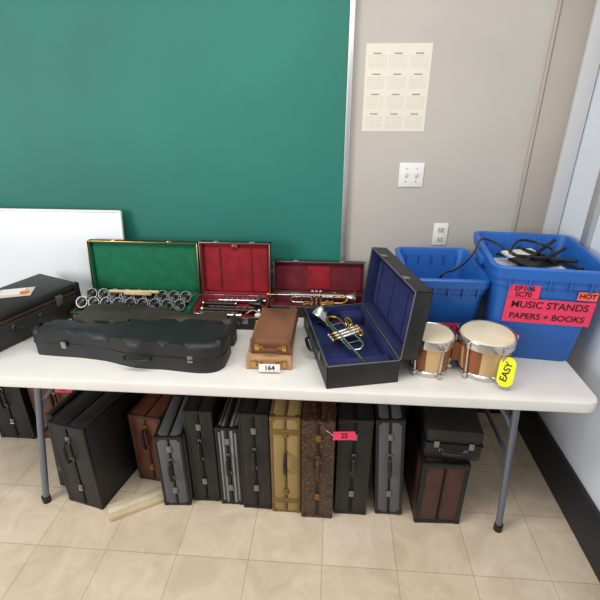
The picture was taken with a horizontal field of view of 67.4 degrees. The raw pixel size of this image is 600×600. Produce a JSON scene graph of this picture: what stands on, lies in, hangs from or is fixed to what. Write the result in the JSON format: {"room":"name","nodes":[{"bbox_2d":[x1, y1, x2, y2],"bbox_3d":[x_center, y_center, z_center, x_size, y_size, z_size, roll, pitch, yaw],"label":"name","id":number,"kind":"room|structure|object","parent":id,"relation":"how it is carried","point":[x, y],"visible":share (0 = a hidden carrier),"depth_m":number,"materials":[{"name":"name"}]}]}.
{"room":"music room","nodes":[
{"label":"music room","id":0,"kind":"room"},
{"bbox_2d":[0,406,599,599],"bbox_3d":[-1.005,1.661,0.745,5.000,0.100,5.200,2,25,4],"label":"floor","id":1,"kind":"structure","parent":0,"point":[62,548],"depth_m":1.93,"materials":[{"name":"tile"}]},
{"bbox_2d":[0,386,36,438],"bbox_3d":[-1.573,0.505,2.514,0.204,0.504,0.293,2,25,4],"label":"instrument case","id":2,"kind":"object","parent":1,"relation":"on","point":[17,414],"visible":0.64,"depth_m":2.46,"materials":[{"name":"black"}]},
{"bbox_2d":[27,388,72,437],"bbox_3d":[-1.310,0.582,2.490,0.274,0.384,0.183,0,25,0],"label":"case","id":3,"kind":"object","parent":1,"relation":"on","point":[54,398],"visible":0.09,"depth_m":2.41,"materials":[{"name":"brown leather"}]},
{"bbox_2d":[45,390,84,485],"bbox_3d":[-1.090,0.628,2.284,0.078,0.459,0.406,6,26,14],"label":"instrument case","id":4,"kind":"object","parent":1,"relation":"on","point":[70,397],"visible":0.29,"depth_m":2.10,"materials":[{"name":"black"}]},
{"bbox_2d":[55,389,71,392],"bbox_3d":[-1.104,0.407,2.072,0.113,0.032,0.024,2,25,5],"label":"price tag","id":5,"kind":"object","parent":4,"relation":"attached to","point":[56,390],"visible":0.43,"depth_m":2.07,"materials":[{"name":"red paper"}]},
{"bbox_2d":[46,390,144,509],"bbox_3d":[-0.951,0.675,2.184,0.194,0.474,0.463,7,26,16],"label":"case","id":6,"kind":"object","parent":1,"relation":"on","point":[91,437],"visible":0.84,"depth_m":2.06,"materials":[{"name":"black"}]},
{"bbox_2d":[108,486,163,521],"bbox_3d":[-0.763,0.952,2.112,0.250,0.030,0.085,-13,28,-25],"label":"wooden block","id":7,"kind":"object","parent":1,"relation":"on","point":[139,502],"visible":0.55,"depth_m":2.10,"materials":[{"name":"beige wood"}]},
{"bbox_2d":[127,393,188,481],"bbox_3d":[-0.696,0.665,2.290,0.169,0.404,0.363,5,26,11],"label":"case","id":8,"kind":"object","parent":1,"relation":"on","point":[144,418],"visible":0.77,"depth_m":2.16,"materials":[{"name":"brown leather"}]},
{"bbox_2d":[153,395,193,504],"bbox_3d":[-0.573,0.725,2.148,0.129,0.414,0.343,0,25,0],"label":"instrument case","id":9,"kind":"object","parent":1,"relation":"on","point":[169,438],"visible":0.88,"depth_m":2.03,"materials":[{"name":"black"}]},
{"bbox_2d":[182,395,224,500],"bbox_3d":[-0.436,0.666,2.132,0.129,0.534,0.313,1,25,2],"label":"instrument case","id":10,"kind":"object","parent":1,"relation":"on","point":[200,414],"visible":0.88,"depth_m":2.00,"materials":[{"name":"black"}]},
{"bbox_2d":[214,397,243,504],"bbox_3d":[-0.308,0.706,2.135,0.109,0.459,0.323,2,25,4],"label":"instrument case","id":11,"kind":"object","parent":1,"relation":"on","point":[226,426],"visible":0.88,"depth_m":2.02,"materials":[{"name":"black"}]},
{"bbox_2d":[237,398,272,508],"bbox_3d":[-0.187,0.675,2.089,0.134,0.554,0.313,2,25,5],"label":"instrument case","id":12,"kind":"object","parent":1,"relation":"on","point":[253,414],"visible":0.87,"depth_m":1.95,"materials":[{"name":"black"}]},
{"bbox_2d":[269,399,303,512],"bbox_3d":[-0.054,0.686,2.067,0.134,0.554,0.303,2,25,4],"label":"instrument case","id":13,"kind":"object","parent":1,"relation":"on","point":[285,431],"visible":0.88,"depth_m":1.94,"materials":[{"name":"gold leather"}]},
{"bbox_2d":[0,317,597,532],"bbox_3d":[-0.090,0.515,2.209,2.440,0.740,0.760,2,25,4],"label":"folding table","id":14,"kind":"object","parent":1,"relation":"on","point":[537,385],"visible":0.52,"depth_m":1.76,"materials":[{"name":"plastic"}]},
{"bbox_2d":[0,274,80,350],"bbox_3d":[-1.337,0.074,2.078,0.327,0.170,0.586,12,27,24],"label":"case","id":15,"kind":"object","parent":14,"relation":"on","point":[52,298],"visible":0.96,"depth_m":2.08,"materials":[{"name":"black leather"}]},
{"bbox_2d":[0,287,34,297],"bbox_3d":[-1.333,-0.037,2.104,0.150,0.008,0.100,-7,26,-14],"label":"paper slip","id":16,"kind":"object","parent":15,"relation":"on","point":[26,291],"visible":1,"depth_m":2.10,"materials":[{"name":"white paper"}]},
{"bbox_2d":[0,208,124,297],"bbox_3d":[-1.372,-0.246,2.403,0.906,0.470,0.093,2,25,4],"label":"whiteboard","id":17,"kind":"object","parent":14,"relation":"on","point":[50,242],"visible":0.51,"depth_m":2.38,"materials":[{"name":"white"}]},
{"bbox_2d":[31,318,231,372],"bbox_3d":[-0.714,0.180,1.899,0.835,0.128,0.249,2,25,5],"label":"case","id":18,"kind":"object","parent":14,"relation":"on","point":[188,345],"visible":1,"depth_m":1.85,"materials":[{"name":"black"}]},
{"bbox_2d":[70,239,201,319],"bbox_3d":[-0.810,-0.088,2.220,0.575,0.344,0.343,2,25,4],"label":"case","id":19,"kind":"object","parent":14,"relation":"on","point":[168,266],"visible":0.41,"depth_m":2.32,"materials":[{"name":"green fabric"}]},
{"bbox_2d":[76,288,192,311],"bbox_3d":[-0.812,-0.004,2.232,0.540,0.085,0.194,2,25,4],"label":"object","id":20,"kind":"object","parent":19,"relation":"in","point":[181,302],"visible":0.71,"depth_m":2.23,"materials":[{"name":"silver metal"}]},
{"bbox_2d":[73,302,236,345],"bbox_3d":[-0.646,0.121,2.025,0.724,0.128,0.216,3,25,6],"label":"case","id":21,"kind":"object","parent":14,"relation":"on","point":[116,312],"visible":0.4,"depth_m":2.00,"materials":[{"name":"black"}]},
{"bbox_2d":[191,240,271,329],"bbox_3d":[-0.338,-0.077,2.192,0.360,0.347,0.349,2,25,4],"label":"instrument case","id":22,"kind":"object","parent":14,"relation":"on","point":[232,269],"visible":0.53,"depth_m":2.30,"materials":[{"name":"red fabric"}]},
{"bbox_2d":[194,297,265,316],"bbox_3d":[-0.336,0.031,2.214,0.328,0.060,0.207,2,25,4],"label":"clarinet","id":23,"kind":"object","parent":22,"relation":"in","point":[221,305],"depth_m":2.20,"materials":[{"name":"silver metal"}]},
{"bbox_2d":[246,320,294,371],"bbox_3d":[-0.120,0.195,1.949,0.188,0.061,0.353,1,25,2],"label":"case","id":24,"kind":"object","parent":14,"relation":"on","point":[265,362],"visible":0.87,"depth_m":1.81,"materials":[{"name":"brown leather"}]},
{"bbox_2d":[250,307,297,354],"bbox_3d":[-0.106,0.132,1.933,0.168,0.066,0.327,2,25,5],"label":"case","id":25,"kind":"object","parent":24,"relation":"on","point":[275,329],"visible":1,"depth_m":1.86,"materials":[{"name":"brown leather"}]},
{"bbox_2d":[269,259,364,317],"bbox_3d":[0.091,-0.057,2.282,0.475,0.234,0.267,2,25,4],"label":"instrument case","id":26,"kind":"object","parent":14,"relation":"on","point":[294,276],"visible":0.61,"depth_m":2.35,"materials":[{"name":"red fabric"}]},
{"bbox_2d":[267,288,355,306],"bbox_3d":[0.057,-0.007,2.296,0.453,0.095,0.151,2,25,4],"label":"trumpet","id":27,"kind":"object","parent":26,"relation":"in","point":[350,297],"depth_m":2.29,"materials":[{"name":"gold metal"}]},
{"bbox_2d":[304,247,433,388],"bbox_3d":[0.231,0.045,1.881,0.419,0.388,0.510,-4,25,-8],"label":"instrument case","id":28,"kind":"object","parent":14,"relation":"on","point":[392,314],"visible":0.99,"depth_m":1.84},
{"bbox_2d":[311,306,365,362],"bbox_3d":[0.161,0.164,1.920,0.249,0.103,0.458,2,25,4],"label":"trumpet","id":29,"kind":"object","parent":28,"relation":"in","point":[321,315],"depth_m":1.95,"materials":[{"name":"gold metal"}]},
{"bbox_2d":[395,247,491,332],"bbox_3d":[0.624,-0.017,2.077,0.379,0.335,0.431,2,25,4],"label":"storage bin","id":30,"kind":"object","parent":14,"relation":"on","point":[457,295],"visible":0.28,"depth_m":1.93,"materials":[{"name":"blue plastic"}]},
{"bbox_2d":[409,320,518,386],"bbox_3d":[0.643,0.208,1.787,0.420,0.174,0.265,2,25,4],"label":"drums","id":31,"kind":"object","parent":14,"relation":"on","point":[481,350],"visible":0.92,"depth_m":1.74,"materials":[{"name":"brown wood"}]},
{"bbox_2d":[474,231,599,360],"bbox_3d":[0.998,-0.025,1.993,0.459,0.420,0.501,4,25,9],"label":"storage bin","id":32,"kind":"object","parent":14,"relation":"on","point":[548,309],"visible":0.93,"depth_m":1.80,"materials":[{"name":"blue plastic"}]},
{"bbox_2d":[438,238,517,278],"bbox_3d":[0.728,-0.130,1.937,0.364,0.243,0.114,-6,26,-12],"label":"cable","id":33,"kind":"object","parent":32,"relation":"in","point":[480,239],"visible":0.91,"depth_m":1.92,"materials":[{"name":"black plastic"}]},
{"bbox_2d":[494,239,583,269],"bbox_3d":[0.995,-0.156,1.936,0.318,0.166,0.346,4,25,9],"label":"stand","id":34,"kind":"object","parent":32,"relation":"in","point":[526,257],"visible":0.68,"depth_m":1.93,"materials":[{"name":"black metal"}]},
{"bbox_2d":[301,400,335,518],"bbox_3d":[0.084,0.694,2.043,0.142,0.559,0.313,2,25,4],"label":"instrument case","id":35,"kind":"object","parent":1,"relation":"on","point":[318,445],"visible":0.88,"depth_m":1.91,"materials":[{"name":"leather"}]},
{"bbox_2d":[326,430,354,439],"bbox_3d":[0.164,0.550,1.825,0.122,0.033,0.022,2,25,5],"label":"price tag","id":36,"kind":"object","parent":35,"relation":"attached to","point":[336,435],"visible":1,"depth_m":1.82,"materials":[{"name":"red paper"}]},
{"bbox_2d":[334,402,373,514],"bbox_3d":[0.238,0.689,2.066,0.149,0.549,0.323,2,25,4],"label":"instrument case","id":37,"kind":"object","parent":1,"relation":"on","point":[352,460],"visible":0.84,"depth_m":1.94,"materials":[{"name":"black"}]},
{"bbox_2d":[372,404,405,514],"bbox_3d":[0.403,0.684,2.074,0.156,0.550,0.343,3,25,6],"label":"instrument case","id":38,"kind":"object","parent":1,"relation":"on","point":[388,441],"visible":0.92,"depth_m":1.93,"materials":[{"name":"black"}]},
{"bbox_2d":[403,405,416,458],"bbox_3d":[0.560,0.570,2.352,0.144,0.524,0.210,2,25,4],"label":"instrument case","id":39,"kind":"object","parent":1,"relation":"on","point":[410,410],"visible":0.03,"depth_m":2.25,"materials":[{"name":"black"}]},
{"bbox_2d":[403,418,470,523],"bbox_3d":[0.621,0.785,2.091,0.204,0.354,0.305,1,25,2],"label":"case","id":40,"kind":"object","parent":1,"relation":"on","point":[436,487],"visible":0.84,"depth_m":1.97,"materials":[{"name":"leather"}]},
{"bbox_2d":[416,406,483,460],"bbox_3d":[0.654,0.550,1.985,0.239,0.160,0.333,3,25,7],"label":"case","id":41,"kind":"object","parent":40,"relation":"on","point":[456,433],"visible":0.9,"depth_m":1.87,"materials":[{"name":"black leather"}]},
{"bbox_2d":[201,0,557,412],"bbox_3d":[-0.967,-0.632,2.350,4.620,2.700,0.100,2,25,4],"label":"wall","id":42,"kind":"structure","parent":0,"point":[489,57],"depth_m":2.08,"materials":[{"name":"paint"}]},
{"bbox_2d":[0,0,355,273],"bbox_3d":[-1.179,-0.790,2.218,2.835,1.347,0.038,2,25,4],"label":"chalkboard","id":43,"kind":"object","parent":42,"relation":"attached to","point":[192,120],"visible":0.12,"depth_m":2.13,"materials":[{"name":"green metal"}]},
{"bbox_2d":[362,43,432,131],"bbox_3d":[0.433,-0.952,2.031,0.287,0.360,0.003,2,25,4],"label":"calendar","id":44,"kind":"object","parent":42,"relation":"attached to","point":[397,75],"visible":1,"depth_m":2.02,"materials":[{"name":"beige paper"}]},
{"bbox_2d":[398,163,424,186],"bbox_3d":[0.538,-0.603,2.176,0.118,0.115,0.020,2,25,4],"label":"light switch","id":45,"kind":"object","parent":42,"relation":"attached to","point":[410,174],"visible":1,"depth_m":2.18,"materials":[{"name":"white plastic"}]},
{"bbox_2d":[336,402,500,413],"bbox_3d":[-1.031,0.514,2.826,4.500,0.220,0.016,2,25,4],"label":"baseboard","id":46,"kind":"structure","parent":42,"relation":"attached to","point":[479,410],"depth_m":2.71,"materials":[{"name":"black rubber"}]},
{"bbox_2d":[432,223,448,244],"bbox_3d":[0.715,-0.334,2.293,0.072,0.115,0.009,2,25,4],"label":"electrical outlet","id":47,"kind":"object","parent":42,"relation":"attached to","point":[440,231],"visible":1,"depth_m":2.29,"materials":[{"name":"white plastic"}]},
{"bbox_2d":[511,0,595,233],"bbox_3d":[1.135,-0.643,2.113,0.147,2.460,0.012,2,25,4],"label":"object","id":48,"kind":"structure","parent":42,"relation":"attached to","point":[572,21],"depth_m":2.02,"materials":[{"name":"paint"}]},
{"bbox_2d":[541,0,599,233],"bbox_3d":[1.242,-0.637,2.100,0.070,2.460,0.024,2,25,4],"label":"trim","id":49,"kind":"structure","parent":42,"relation":"attached to","point":[590,63],"depth_m":2.02,"materials":[{"name":"grey paint"}]},
{"bbox_2d":[537,65,599,510],"bbox_3d":[1.189,0.290,0.371,0.100,2.700,4.100,2,25,4],"label":"wall","id":50,"kind":"structure","parent":0,"point":[577,435],"depth_m":1.97,"materials":[{"name":"white paint"}]},
{"bbox_2d":[510,410,599,581],"bbox_3d":[1.129,1.412,0.899,0.020,0.220,3.900,2,25,4],"label":"baseboard","id":51,"kind":"structure","parent":50,"relation":"attached to","point":[578,508],"depth_m":2.06,"materials":[{"name":"black rubber"}]},
{"bbox_2d":[580,170,599,249],"bbox_3d":[1.250,-0.555,1.830,0.024,2.360,0.050,2,25,4],"label":"trim","id":52,"kind":"structure","parent":50,"relation":"attached to","point":[594,208],"depth_m":1.91,"materials":[{"name":"white paint"}]}
]}

